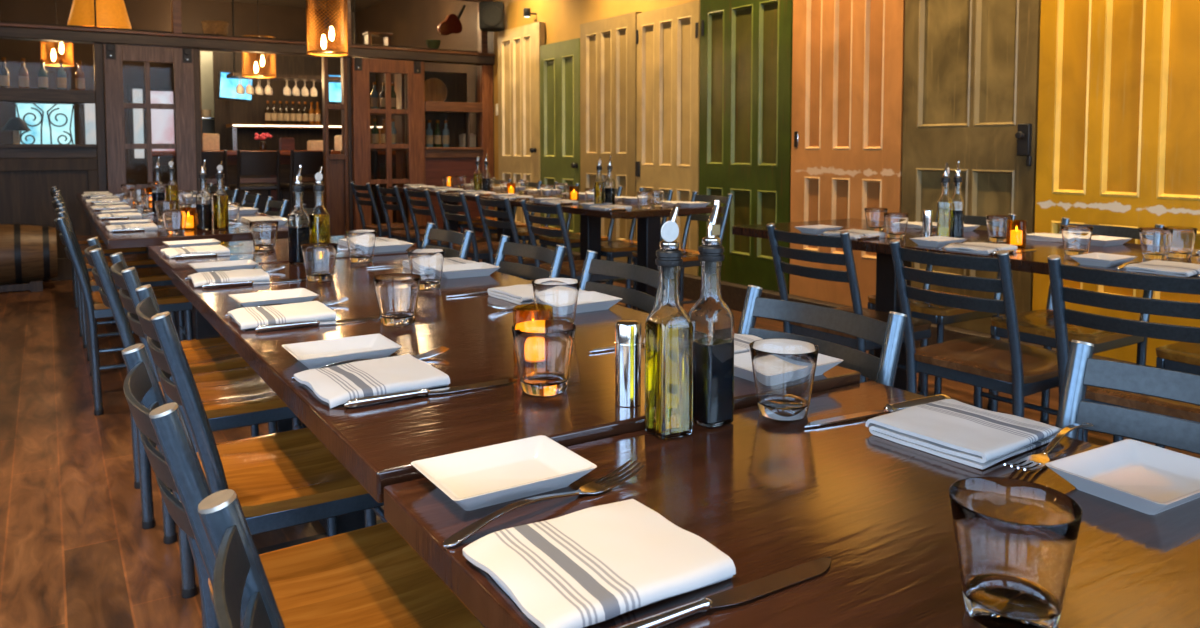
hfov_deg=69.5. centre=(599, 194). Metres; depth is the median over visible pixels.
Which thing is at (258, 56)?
pendant lamp
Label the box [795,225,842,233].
bread plate
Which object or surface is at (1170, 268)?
napkin
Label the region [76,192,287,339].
dining table
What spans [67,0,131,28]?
shade lamp
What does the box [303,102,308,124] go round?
liquor bottle
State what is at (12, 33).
ceiling beam
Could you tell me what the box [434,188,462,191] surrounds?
napkin
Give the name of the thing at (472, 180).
tumbler
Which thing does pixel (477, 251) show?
chair
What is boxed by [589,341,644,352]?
table knife
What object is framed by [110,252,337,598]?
chair
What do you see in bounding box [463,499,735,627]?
napkin
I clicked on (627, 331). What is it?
pepper shaker
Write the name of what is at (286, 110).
liquor bottle
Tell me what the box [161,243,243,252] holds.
fork
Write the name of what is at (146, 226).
napkin
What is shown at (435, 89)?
wooden platter
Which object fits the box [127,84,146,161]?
window
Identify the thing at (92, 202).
table knife
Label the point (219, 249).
napkin
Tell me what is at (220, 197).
cruet bottle
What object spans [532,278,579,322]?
tumbler
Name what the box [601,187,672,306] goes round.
chair
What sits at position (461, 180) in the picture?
tumbler
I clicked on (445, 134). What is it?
liquor bottle
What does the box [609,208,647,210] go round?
table knife
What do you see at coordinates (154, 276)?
chair
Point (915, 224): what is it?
napkin
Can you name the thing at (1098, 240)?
bread plate
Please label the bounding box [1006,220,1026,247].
candle holder
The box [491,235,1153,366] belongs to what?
baseboard
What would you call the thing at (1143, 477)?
bread plate
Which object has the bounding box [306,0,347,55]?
pendant lamp
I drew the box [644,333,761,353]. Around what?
napkin
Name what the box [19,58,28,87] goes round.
liquor bottle
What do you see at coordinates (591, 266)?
chair
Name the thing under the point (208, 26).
wicker basket
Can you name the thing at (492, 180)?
tumbler
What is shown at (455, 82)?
display shelf
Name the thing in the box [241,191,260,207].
chair
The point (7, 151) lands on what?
window
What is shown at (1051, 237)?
napkin
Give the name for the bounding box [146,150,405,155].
countertop
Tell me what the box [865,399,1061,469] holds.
napkin
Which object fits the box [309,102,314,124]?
liquor bottle
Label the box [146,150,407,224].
bar counter
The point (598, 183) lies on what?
cruet bottle
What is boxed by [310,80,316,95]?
glass
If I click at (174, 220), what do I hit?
tumbler
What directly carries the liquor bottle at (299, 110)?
on the bar
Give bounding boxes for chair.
[50,186,104,307]
[52,196,157,347]
[53,190,145,256]
[54,211,192,415]
[55,202,176,375]
[84,237,277,528]
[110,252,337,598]
[122,343,484,627]
[135,284,387,627]
[192,196,288,325]
[198,489,284,627]
[208,183,216,195]
[224,186,238,202]
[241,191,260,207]
[303,204,312,213]
[350,181,425,247]
[375,184,455,242]
[403,187,488,263]
[420,222,473,259]
[435,190,528,279]
[458,177,511,261]
[472,179,541,279]
[475,194,576,278]
[494,234,565,279]
[517,181,578,247]
[520,199,631,308]
[539,186,622,283]
[579,250,658,312]
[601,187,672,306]
[632,191,732,309]
[738,285,906,386]
[766,223,931,395]
[867,213,1015,410]
[890,239,1083,440]
[990,217,1164,441]
[1048,255,1199,442]
[1055,340,1199,454]
[1155,342,1199,447]
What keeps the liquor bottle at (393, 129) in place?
on the shelf at (399, 78)
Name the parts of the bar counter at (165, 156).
panel, panel, panel, panel, panel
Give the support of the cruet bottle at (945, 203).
on the dining table at (1036, 261)
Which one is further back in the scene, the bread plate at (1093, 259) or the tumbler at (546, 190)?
the tumbler at (546, 190)
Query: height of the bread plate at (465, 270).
0.023 m
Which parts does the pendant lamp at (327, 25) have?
bulb, bulb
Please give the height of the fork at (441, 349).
0.016 m
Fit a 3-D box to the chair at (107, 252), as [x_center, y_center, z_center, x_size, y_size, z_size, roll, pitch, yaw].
[-3.175,0.383,5.515,0.510,0.818,0.396,-2,4,-31]
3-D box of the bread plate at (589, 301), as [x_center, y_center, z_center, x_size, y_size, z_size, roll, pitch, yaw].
[-0.051,0.235,1.858,0.165,0.023,0.123,-2,4,-33]
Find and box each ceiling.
[181,0,356,58]
[214,0,383,11]
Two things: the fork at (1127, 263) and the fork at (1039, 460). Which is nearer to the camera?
the fork at (1039, 460)
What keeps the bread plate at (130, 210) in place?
on the dining table at (202, 328)
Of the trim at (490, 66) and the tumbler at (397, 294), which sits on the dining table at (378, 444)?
the tumbler at (397, 294)
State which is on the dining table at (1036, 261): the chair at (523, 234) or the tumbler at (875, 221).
the tumbler at (875, 221)
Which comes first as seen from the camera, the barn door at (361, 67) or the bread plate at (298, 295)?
the bread plate at (298, 295)
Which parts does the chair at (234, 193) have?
post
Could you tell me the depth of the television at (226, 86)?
10.54 m
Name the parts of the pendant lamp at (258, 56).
lamp shade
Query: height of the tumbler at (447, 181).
0.093 m
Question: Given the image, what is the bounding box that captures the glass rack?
[226,0,355,82]
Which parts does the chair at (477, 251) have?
post, post, seat frame, seat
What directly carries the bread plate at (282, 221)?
on the dining table at (202, 328)
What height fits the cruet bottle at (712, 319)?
0.293 m
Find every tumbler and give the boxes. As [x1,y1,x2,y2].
[121,184,135,197]
[129,188,146,203]
[140,194,151,211]
[148,182,153,192]
[154,200,175,220]
[162,210,187,234]
[178,190,192,206]
[228,203,239,224]
[249,221,278,250]
[301,243,337,281]
[345,230,376,262]
[373,273,420,325]
[407,248,444,289]
[442,177,452,186]
[456,176,465,186]
[470,179,473,189]
[490,178,494,189]
[500,181,511,193]
[512,320,575,395]
[517,180,528,192]
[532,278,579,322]
[540,184,552,197]
[555,183,567,196]
[585,188,593,202]
[637,192,652,208]
[649,190,664,206]
[749,339,818,420]
[864,208,887,231]
[884,212,908,238]
[949,477,1082,627]
[986,215,1012,241]
[1061,225,1092,255]
[1139,227,1173,259]
[1162,226,1196,258]
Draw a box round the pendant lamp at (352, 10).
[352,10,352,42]
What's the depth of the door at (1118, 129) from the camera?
3.77 m
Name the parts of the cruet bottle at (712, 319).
pour spout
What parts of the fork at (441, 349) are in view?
handle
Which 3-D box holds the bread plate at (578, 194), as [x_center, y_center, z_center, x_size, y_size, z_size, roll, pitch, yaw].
[-0.074,0.005,5.957,0.165,0.023,0.123,-2,4,-31]
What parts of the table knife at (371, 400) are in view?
handle, blade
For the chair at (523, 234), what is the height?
0.818 m
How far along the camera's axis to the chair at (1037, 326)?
3.11 m
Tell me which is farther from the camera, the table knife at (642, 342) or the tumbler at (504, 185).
the tumbler at (504, 185)
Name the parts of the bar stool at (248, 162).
post, seat, backrest, post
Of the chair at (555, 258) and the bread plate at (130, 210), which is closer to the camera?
the chair at (555, 258)
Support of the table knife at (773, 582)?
on the dining table at (773, 496)
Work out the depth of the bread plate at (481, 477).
0.94 m
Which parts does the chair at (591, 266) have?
post, post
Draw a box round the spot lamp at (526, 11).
[523,8,536,16]
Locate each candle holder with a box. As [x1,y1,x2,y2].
[185,212,194,229]
[508,187,513,192]
[569,186,576,199]
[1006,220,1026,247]
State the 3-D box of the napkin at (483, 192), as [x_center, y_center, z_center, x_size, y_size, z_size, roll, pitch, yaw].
[-0.865,-0.009,6.224,0.181,0.020,0.164,-2,4,-31]
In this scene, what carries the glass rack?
hanging from the ceiling at (360, 5)
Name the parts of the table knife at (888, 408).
blade, handle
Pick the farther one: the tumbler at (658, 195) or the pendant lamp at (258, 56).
the pendant lamp at (258, 56)
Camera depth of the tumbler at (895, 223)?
3.27 m
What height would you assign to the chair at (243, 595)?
0.818 m
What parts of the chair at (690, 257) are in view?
leg, seat, seat frame, post, post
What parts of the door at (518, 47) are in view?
moulding, moulding, panel, panel, moulding, moulding, panel, panel, moulding, moulding, panel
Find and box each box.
[202,133,219,150]
[279,138,294,149]
[307,140,322,149]
[334,135,341,149]
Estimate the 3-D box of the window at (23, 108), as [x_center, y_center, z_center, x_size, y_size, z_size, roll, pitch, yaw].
[-6.487,-0.818,10.125,0.670,0.600,0.060,-2,4,-33]
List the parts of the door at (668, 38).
moulding, panel, moulding, moulding, panel, moulding, moulding, panel, panel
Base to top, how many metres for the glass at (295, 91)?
0.180 m
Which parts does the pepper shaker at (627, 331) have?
lid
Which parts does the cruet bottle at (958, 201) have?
pour spout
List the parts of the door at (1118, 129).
moulding, panel, moulding, panel, moulding, panel, moulding, panel, moulding, moulding, panel, panel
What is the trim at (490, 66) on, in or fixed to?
attached to the wall at (411, 23)
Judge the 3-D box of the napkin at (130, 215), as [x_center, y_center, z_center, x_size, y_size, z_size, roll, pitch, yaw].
[-2.350,0.103,4.228,0.183,0.019,0.163,-2,4,-34]
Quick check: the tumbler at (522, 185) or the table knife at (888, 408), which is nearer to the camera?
the table knife at (888, 408)
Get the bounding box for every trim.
[0,20,477,52]
[0,22,494,56]
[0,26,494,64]
[192,48,201,192]
[347,57,352,229]
[489,65,493,234]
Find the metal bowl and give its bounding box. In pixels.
[425,39,440,48]
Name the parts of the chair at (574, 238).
seat, seat frame, post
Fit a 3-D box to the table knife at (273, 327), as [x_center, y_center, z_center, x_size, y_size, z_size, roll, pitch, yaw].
[-0.538,0.250,1.694,0.260,0.015,0.018,-2,4,-33]
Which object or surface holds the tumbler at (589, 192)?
on the dining table at (648, 220)
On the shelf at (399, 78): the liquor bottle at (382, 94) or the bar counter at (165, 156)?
the liquor bottle at (382, 94)
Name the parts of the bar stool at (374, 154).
backrest, post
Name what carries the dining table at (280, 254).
on the floor
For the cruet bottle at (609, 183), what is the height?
0.293 m
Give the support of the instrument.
attached to the wall at (411, 23)
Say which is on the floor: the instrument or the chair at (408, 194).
the chair at (408, 194)
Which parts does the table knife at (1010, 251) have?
handle, blade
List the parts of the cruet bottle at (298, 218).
pour spout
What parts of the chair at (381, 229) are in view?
post, post, seat frame, seat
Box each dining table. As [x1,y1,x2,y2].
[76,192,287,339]
[149,235,418,432]
[171,254,859,553]
[384,381,1199,627]
[388,184,720,313]
[732,218,1199,395]
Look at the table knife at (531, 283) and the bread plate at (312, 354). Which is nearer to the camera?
the bread plate at (312, 354)
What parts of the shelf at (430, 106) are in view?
sill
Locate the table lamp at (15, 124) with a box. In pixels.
[1,117,30,143]
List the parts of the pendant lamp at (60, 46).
lamp shade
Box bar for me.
[213,52,382,150]
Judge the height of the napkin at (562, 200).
0.020 m
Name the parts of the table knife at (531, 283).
blade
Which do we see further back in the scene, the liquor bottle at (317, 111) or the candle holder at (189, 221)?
the liquor bottle at (317, 111)
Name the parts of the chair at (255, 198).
post, post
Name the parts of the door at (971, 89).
moulding, panel, moulding, panel, moulding, panel, moulding, panel, knob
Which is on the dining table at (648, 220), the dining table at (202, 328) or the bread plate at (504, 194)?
the bread plate at (504, 194)
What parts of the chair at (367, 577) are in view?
post, post, seat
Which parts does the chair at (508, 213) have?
post, post, seat, seat frame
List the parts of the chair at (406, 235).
post, post, seat frame, seat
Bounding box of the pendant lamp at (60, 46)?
[40,0,73,66]
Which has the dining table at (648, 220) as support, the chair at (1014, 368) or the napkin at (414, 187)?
the napkin at (414, 187)
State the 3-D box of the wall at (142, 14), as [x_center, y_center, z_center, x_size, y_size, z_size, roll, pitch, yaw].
[-7.173,-1.000,9.793,4.350,3.100,0.100,-2,4,-33]
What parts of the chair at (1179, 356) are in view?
seat, seat frame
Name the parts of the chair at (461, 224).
seat frame, seat, post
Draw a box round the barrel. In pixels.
[0,224,57,291]
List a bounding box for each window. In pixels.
[0,87,96,158]
[10,102,79,143]
[79,103,95,143]
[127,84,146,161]
[150,87,175,150]
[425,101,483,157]
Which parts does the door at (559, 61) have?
moulding, moulding, panel, panel, moulding, moulding, panel, panel, knob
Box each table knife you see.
[90,201,112,203]
[93,208,142,210]
[100,217,156,219]
[112,229,164,232]
[175,252,263,258]
[202,279,306,288]
[255,316,379,331]
[344,378,517,408]
[367,264,402,267]
[447,283,531,296]
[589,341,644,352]
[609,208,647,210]
[617,556,830,627]
[804,394,950,427]
[858,235,886,239]
[992,249,1035,254]
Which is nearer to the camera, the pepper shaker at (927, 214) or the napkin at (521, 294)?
the napkin at (521, 294)
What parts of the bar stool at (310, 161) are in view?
leg, post, seat, backrest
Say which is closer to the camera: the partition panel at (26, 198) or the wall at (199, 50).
the partition panel at (26, 198)
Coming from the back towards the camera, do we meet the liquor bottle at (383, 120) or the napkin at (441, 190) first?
the liquor bottle at (383, 120)
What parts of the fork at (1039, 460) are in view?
handle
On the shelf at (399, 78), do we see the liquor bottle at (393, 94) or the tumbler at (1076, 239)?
the liquor bottle at (393, 94)
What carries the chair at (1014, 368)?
on the floor
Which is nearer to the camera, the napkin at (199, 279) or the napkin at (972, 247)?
the napkin at (199, 279)
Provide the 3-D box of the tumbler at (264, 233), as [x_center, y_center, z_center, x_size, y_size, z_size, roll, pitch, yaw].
[-1.126,0.138,2.902,0.092,0.093,0.092,-2,4,-36]
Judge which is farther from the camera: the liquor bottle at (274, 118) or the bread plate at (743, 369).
the liquor bottle at (274, 118)
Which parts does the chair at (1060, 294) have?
post, leg, seat frame, seat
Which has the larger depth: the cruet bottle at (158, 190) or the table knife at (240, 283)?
the cruet bottle at (158, 190)
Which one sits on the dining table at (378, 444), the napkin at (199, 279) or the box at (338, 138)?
the napkin at (199, 279)
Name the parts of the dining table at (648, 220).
mounting plate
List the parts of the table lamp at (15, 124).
lamp shade, stem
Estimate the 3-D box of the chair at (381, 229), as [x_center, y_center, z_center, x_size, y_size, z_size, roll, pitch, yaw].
[-1.700,0.302,6.954,0.510,0.818,0.396,-2,4,-35]
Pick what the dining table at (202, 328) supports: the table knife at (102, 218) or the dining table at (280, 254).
the table knife at (102, 218)
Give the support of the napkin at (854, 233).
on the dining table at (1036, 261)
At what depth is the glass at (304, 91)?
9.87 m
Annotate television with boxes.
[217,70,253,101]
[328,74,340,102]
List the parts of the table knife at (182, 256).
handle, blade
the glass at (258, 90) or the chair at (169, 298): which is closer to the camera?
the chair at (169, 298)
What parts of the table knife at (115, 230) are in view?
handle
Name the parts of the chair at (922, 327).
post, post, seat, seat frame, leg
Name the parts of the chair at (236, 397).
post, post, seat, seat frame, leg, leg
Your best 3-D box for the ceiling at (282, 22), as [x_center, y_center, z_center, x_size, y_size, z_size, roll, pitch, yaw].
[-6.585,-1.081,11.237,6.900,3.100,0.100,-2,4,-33]
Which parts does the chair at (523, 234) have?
seat frame, seat, post, post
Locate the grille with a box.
[12,102,76,143]
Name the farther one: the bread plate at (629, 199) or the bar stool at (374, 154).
the bar stool at (374, 154)
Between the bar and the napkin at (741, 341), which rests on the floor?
the bar
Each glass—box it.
[236,77,242,92]
[246,77,252,93]
[255,78,261,93]
[265,78,271,93]
[283,78,289,94]
[292,79,298,94]
[301,79,307,94]
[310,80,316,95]
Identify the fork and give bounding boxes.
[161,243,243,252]
[185,266,284,278]
[225,297,348,315]
[291,346,448,378]
[443,460,644,547]
[488,302,534,308]
[939,240,984,248]
[1004,423,1093,471]
[1116,258,1161,269]
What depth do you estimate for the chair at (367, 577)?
1.23 m
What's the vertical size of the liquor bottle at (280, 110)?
0.301 m
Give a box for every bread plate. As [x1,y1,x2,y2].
[83,191,109,193]
[90,196,118,198]
[93,202,127,205]
[100,209,137,213]
[108,219,151,224]
[163,239,220,247]
[188,259,257,272]
[228,288,318,307]
[239,208,258,213]
[246,218,287,224]
[282,334,401,368]
[374,241,413,252]
[405,184,425,186]
[411,435,596,510]
[428,187,451,189]
[442,262,499,278]
[458,190,484,193]
[491,193,518,197]
[530,291,621,312]
[531,197,561,201]
[577,193,585,196]
[578,202,612,207]
[620,197,637,201]
[676,202,709,206]
[734,352,843,381]
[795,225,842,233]
[909,236,966,246]
[932,224,980,231]
[1045,439,1199,514]
[1069,252,1137,266]
[1090,235,1131,245]
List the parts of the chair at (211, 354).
post, post, seat, leg, leg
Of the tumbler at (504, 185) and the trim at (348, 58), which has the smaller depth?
the tumbler at (504, 185)
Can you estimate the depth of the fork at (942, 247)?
2.97 m
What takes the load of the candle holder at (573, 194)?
on the dining table at (648, 220)
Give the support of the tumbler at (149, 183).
on the dining table at (202, 328)
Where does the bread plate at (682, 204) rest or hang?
on the dining table at (648, 220)
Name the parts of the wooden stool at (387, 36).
leg, leg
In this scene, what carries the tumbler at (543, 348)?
on the dining table at (378, 444)
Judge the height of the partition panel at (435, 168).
0.980 m
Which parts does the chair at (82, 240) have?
post, post, seat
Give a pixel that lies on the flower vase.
(262, 146)
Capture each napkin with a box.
[81,193,112,196]
[86,198,119,202]
[90,204,129,208]
[97,212,140,217]
[106,223,157,231]
[161,244,229,258]
[188,269,269,286]
[228,301,336,329]
[240,216,283,222]
[294,354,449,407]
[338,237,398,246]
[402,257,478,268]
[409,185,434,188]
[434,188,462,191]
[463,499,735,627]
[465,191,495,194]
[487,284,587,304]
[499,195,532,199]
[528,189,539,191]
[540,199,578,204]
[589,205,631,210]
[615,196,628,199]
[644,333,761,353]
[663,201,688,205]
[822,229,885,239]
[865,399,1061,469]
[907,221,936,228]
[944,242,1017,253]
[1022,233,1062,241]
[1124,260,1199,276]
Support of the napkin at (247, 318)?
on the dining table at (378, 444)
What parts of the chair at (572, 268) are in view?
post, post, seat, seat frame, leg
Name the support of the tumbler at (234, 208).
on the dining table at (202, 328)
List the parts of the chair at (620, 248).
leg, seat, seat frame, post, post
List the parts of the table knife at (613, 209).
handle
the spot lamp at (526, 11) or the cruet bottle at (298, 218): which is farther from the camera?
the spot lamp at (526, 11)
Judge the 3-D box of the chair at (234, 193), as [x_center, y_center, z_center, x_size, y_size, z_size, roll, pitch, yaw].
[-2.719,0.365,5.831,0.510,0.818,0.396,-2,4,-34]
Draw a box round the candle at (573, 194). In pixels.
[571,192,576,198]
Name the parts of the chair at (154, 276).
post, post, seat, seat frame, leg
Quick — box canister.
[202,110,210,116]
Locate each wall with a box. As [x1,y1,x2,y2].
[0,0,173,191]
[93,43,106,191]
[199,50,202,150]
[200,51,229,134]
[356,0,696,234]
[422,61,489,236]
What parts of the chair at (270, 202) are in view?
post, post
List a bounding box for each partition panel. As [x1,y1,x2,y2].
[0,158,98,281]
[425,157,481,236]
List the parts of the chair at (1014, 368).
post, leg, seat, seat frame, post, leg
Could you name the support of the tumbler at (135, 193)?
on the dining table at (202, 328)
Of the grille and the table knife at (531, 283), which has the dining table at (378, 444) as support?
the table knife at (531, 283)
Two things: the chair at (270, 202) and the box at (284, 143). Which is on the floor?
the chair at (270, 202)
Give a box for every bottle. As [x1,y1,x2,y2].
[0,57,9,87]
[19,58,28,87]
[38,59,47,88]
[57,60,66,88]
[75,61,84,89]
[151,157,164,212]
[165,158,178,209]
[196,160,211,229]
[213,161,228,229]
[265,101,270,123]
[271,101,277,123]
[278,101,283,123]
[284,101,289,124]
[288,165,309,263]
[290,101,295,124]
[296,102,302,124]
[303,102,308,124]
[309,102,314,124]
[309,167,329,242]
[315,102,320,124]
[371,82,378,108]
[372,118,378,143]
[380,82,384,108]
[381,119,385,143]
[391,83,396,108]
[391,119,396,143]
[426,120,432,146]
[434,120,440,146]
[442,120,448,146]
[474,154,481,190]
[482,154,489,191]
[594,157,603,203]
[605,156,614,204]
[645,206,692,439]
[688,200,733,427]
[937,163,952,236]
[951,161,963,237]
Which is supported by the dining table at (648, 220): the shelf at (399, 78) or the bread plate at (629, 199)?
the bread plate at (629, 199)
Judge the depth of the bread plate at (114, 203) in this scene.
4.95 m
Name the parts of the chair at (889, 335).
post, post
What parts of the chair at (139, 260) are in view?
post, post, seat, seat frame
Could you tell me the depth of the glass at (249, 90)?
9.55 m
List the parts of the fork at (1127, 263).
handle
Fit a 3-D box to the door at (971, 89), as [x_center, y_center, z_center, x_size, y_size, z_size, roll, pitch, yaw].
[1.841,-0.359,4.382,0.133,2.093,0.747,-2,4,-33]
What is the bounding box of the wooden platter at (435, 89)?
[424,78,446,101]
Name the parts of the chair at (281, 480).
post, post, seat, seat frame, leg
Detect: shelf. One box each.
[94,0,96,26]
[202,117,213,119]
[226,124,382,128]
[351,65,405,229]
[405,71,466,209]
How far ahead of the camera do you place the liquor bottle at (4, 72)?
7.53 m
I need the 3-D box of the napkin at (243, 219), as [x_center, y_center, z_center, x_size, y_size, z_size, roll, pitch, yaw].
[-1.564,0.114,4.026,0.181,0.020,0.164,-2,4,-33]
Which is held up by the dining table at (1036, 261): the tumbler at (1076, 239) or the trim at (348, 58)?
the tumbler at (1076, 239)
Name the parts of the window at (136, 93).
pane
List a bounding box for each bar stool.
[202,150,227,191]
[230,150,279,212]
[280,150,330,211]
[341,150,377,223]
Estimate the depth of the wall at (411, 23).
9.55 m
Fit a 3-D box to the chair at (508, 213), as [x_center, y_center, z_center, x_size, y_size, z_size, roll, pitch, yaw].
[-0.434,0.407,5.096,0.510,0.818,0.396,-2,4,-35]
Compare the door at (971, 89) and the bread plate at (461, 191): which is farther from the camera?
the bread plate at (461, 191)
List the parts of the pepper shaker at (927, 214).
lid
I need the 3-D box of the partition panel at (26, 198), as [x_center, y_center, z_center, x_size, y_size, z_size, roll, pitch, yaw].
[-4.963,0.222,6.757,1.820,1.000,0.085,-2,4,-33]
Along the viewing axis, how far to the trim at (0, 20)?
7.74 m
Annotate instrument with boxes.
[437,5,465,35]
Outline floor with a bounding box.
[0,258,1199,627]
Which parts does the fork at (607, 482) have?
handle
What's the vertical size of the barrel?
0.505 m
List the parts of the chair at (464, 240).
post, post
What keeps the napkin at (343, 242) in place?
on the dining table at (280, 254)
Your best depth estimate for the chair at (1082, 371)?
1.21 m
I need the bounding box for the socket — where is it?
[324,16,329,28]
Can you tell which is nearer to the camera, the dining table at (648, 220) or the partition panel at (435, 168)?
the dining table at (648, 220)
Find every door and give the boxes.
[103,44,196,192]
[322,56,348,235]
[351,58,423,246]
[498,22,544,243]
[540,38,579,251]
[580,12,641,262]
[635,0,699,275]
[699,0,792,293]
[789,0,904,308]
[901,0,1040,333]
[1032,0,1199,366]
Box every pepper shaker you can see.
[615,319,640,406]
[922,209,932,236]
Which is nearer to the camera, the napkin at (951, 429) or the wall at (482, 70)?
the napkin at (951, 429)
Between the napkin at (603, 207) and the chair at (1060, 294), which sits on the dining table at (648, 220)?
the napkin at (603, 207)
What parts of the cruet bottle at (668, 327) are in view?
pour spout, flap arm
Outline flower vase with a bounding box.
[254,133,271,149]
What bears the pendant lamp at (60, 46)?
hanging from the ceiling at (360, 5)
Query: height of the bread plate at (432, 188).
0.023 m
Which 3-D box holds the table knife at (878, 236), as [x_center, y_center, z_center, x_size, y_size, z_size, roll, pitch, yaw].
[1.071,0.160,3.293,0.260,0.015,0.019,-2,4,-33]
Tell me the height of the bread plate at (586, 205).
0.023 m
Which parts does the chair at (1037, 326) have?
leg, post, seat, seat frame, leg, post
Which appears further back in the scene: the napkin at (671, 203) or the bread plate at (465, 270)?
the napkin at (671, 203)
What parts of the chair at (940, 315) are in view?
leg, seat, post, seat frame, leg, post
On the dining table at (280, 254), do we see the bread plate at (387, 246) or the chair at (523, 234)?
the bread plate at (387, 246)
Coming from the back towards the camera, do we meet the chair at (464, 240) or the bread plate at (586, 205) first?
the bread plate at (586, 205)
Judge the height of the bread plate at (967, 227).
0.023 m
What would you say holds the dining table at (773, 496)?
on the floor
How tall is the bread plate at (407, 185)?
0.023 m
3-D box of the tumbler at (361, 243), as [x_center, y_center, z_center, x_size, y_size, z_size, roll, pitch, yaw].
[-0.723,0.157,2.620,0.092,0.093,0.092,-2,4,-36]
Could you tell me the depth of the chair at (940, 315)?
3.47 m
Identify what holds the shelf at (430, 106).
in the wall at (482, 70)
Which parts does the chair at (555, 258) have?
post, post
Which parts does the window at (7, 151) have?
sill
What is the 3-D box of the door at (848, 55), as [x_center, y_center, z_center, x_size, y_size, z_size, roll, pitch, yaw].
[1.438,-0.398,5.068,0.069,2.093,0.821,-2,4,-33]
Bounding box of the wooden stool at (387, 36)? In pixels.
[363,31,392,45]
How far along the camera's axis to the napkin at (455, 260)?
2.50 m
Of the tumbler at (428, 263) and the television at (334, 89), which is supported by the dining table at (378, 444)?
the tumbler at (428, 263)
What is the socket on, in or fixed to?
attached to the pendant lamp at (327, 25)
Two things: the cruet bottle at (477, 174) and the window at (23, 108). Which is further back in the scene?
the window at (23, 108)
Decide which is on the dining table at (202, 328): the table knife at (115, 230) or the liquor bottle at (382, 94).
the table knife at (115, 230)
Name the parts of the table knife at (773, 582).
handle, blade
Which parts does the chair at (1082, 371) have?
post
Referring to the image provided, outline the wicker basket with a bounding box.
[201,20,228,34]
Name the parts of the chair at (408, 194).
post, post, seat frame, seat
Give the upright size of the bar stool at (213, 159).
1.062 m
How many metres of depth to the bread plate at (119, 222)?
3.78 m
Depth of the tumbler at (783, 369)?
1.14 m
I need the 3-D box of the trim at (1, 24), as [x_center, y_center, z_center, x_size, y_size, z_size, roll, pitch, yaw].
[-4.050,-1.358,7.264,6.900,0.026,0.200,-2,4,-33]
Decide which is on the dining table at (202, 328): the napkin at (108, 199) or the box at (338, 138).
the napkin at (108, 199)
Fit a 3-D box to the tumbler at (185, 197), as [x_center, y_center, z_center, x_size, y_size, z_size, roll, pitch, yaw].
[-2.380,0.026,4.958,0.092,0.093,0.092,-2,4,-36]
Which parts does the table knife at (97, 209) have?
handle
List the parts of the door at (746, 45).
moulding, moulding, panel, panel, moulding, moulding, panel, panel, moulding, moulding, panel, panel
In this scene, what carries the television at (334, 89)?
attached to the bar
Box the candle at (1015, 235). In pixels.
[1010,226,1022,244]
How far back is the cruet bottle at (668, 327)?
1.07 m
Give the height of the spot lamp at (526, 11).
0.085 m
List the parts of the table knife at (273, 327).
handle, blade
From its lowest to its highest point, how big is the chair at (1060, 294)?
0.818 m
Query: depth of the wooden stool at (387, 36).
8.67 m
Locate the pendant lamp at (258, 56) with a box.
[242,0,275,77]
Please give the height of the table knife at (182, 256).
0.015 m
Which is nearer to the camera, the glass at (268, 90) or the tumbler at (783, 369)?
the tumbler at (783, 369)
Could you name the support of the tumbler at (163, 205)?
on the dining table at (202, 328)
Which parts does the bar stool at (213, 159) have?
backrest, post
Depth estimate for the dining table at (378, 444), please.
1.35 m
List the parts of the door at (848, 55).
keyhole plate, moulding, panel, moulding, panel, moulding, panel, moulding, panel, moulding, panel, moulding, panel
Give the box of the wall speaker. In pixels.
[479,1,504,31]
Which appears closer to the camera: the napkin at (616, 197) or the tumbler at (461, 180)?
the napkin at (616, 197)
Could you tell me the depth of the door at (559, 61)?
7.80 m
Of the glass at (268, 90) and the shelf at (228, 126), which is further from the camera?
the shelf at (228, 126)
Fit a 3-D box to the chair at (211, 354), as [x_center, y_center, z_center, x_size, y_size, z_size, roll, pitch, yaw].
[-1.293,0.542,2.688,0.510,0.818,0.396,-2,4,-31]
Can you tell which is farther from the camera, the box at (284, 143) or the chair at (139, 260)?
the box at (284, 143)
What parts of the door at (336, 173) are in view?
panel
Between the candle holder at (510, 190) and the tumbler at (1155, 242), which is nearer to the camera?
the tumbler at (1155, 242)
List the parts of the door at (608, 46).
moulding, moulding, panel, panel, moulding, moulding, panel, panel, moulding, moulding, panel, panel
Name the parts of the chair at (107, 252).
post, seat, seat frame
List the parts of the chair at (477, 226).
seat frame, seat, post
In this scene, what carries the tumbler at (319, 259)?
on the dining table at (378, 444)
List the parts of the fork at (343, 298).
handle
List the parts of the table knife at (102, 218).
handle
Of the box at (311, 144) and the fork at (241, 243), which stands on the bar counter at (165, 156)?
the box at (311, 144)
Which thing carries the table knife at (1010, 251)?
on the dining table at (1036, 261)
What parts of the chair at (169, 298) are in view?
post, post, seat, seat frame, leg, leg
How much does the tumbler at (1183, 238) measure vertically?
0.093 m
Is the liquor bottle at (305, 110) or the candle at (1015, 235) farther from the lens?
the liquor bottle at (305, 110)
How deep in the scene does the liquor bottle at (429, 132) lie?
9.04 m
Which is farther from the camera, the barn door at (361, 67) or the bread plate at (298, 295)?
the barn door at (361, 67)
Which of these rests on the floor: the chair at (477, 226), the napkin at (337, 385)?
the chair at (477, 226)
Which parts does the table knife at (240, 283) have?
handle, blade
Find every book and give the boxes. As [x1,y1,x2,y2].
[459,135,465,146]
[473,135,475,146]
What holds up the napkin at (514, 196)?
on the dining table at (648, 220)

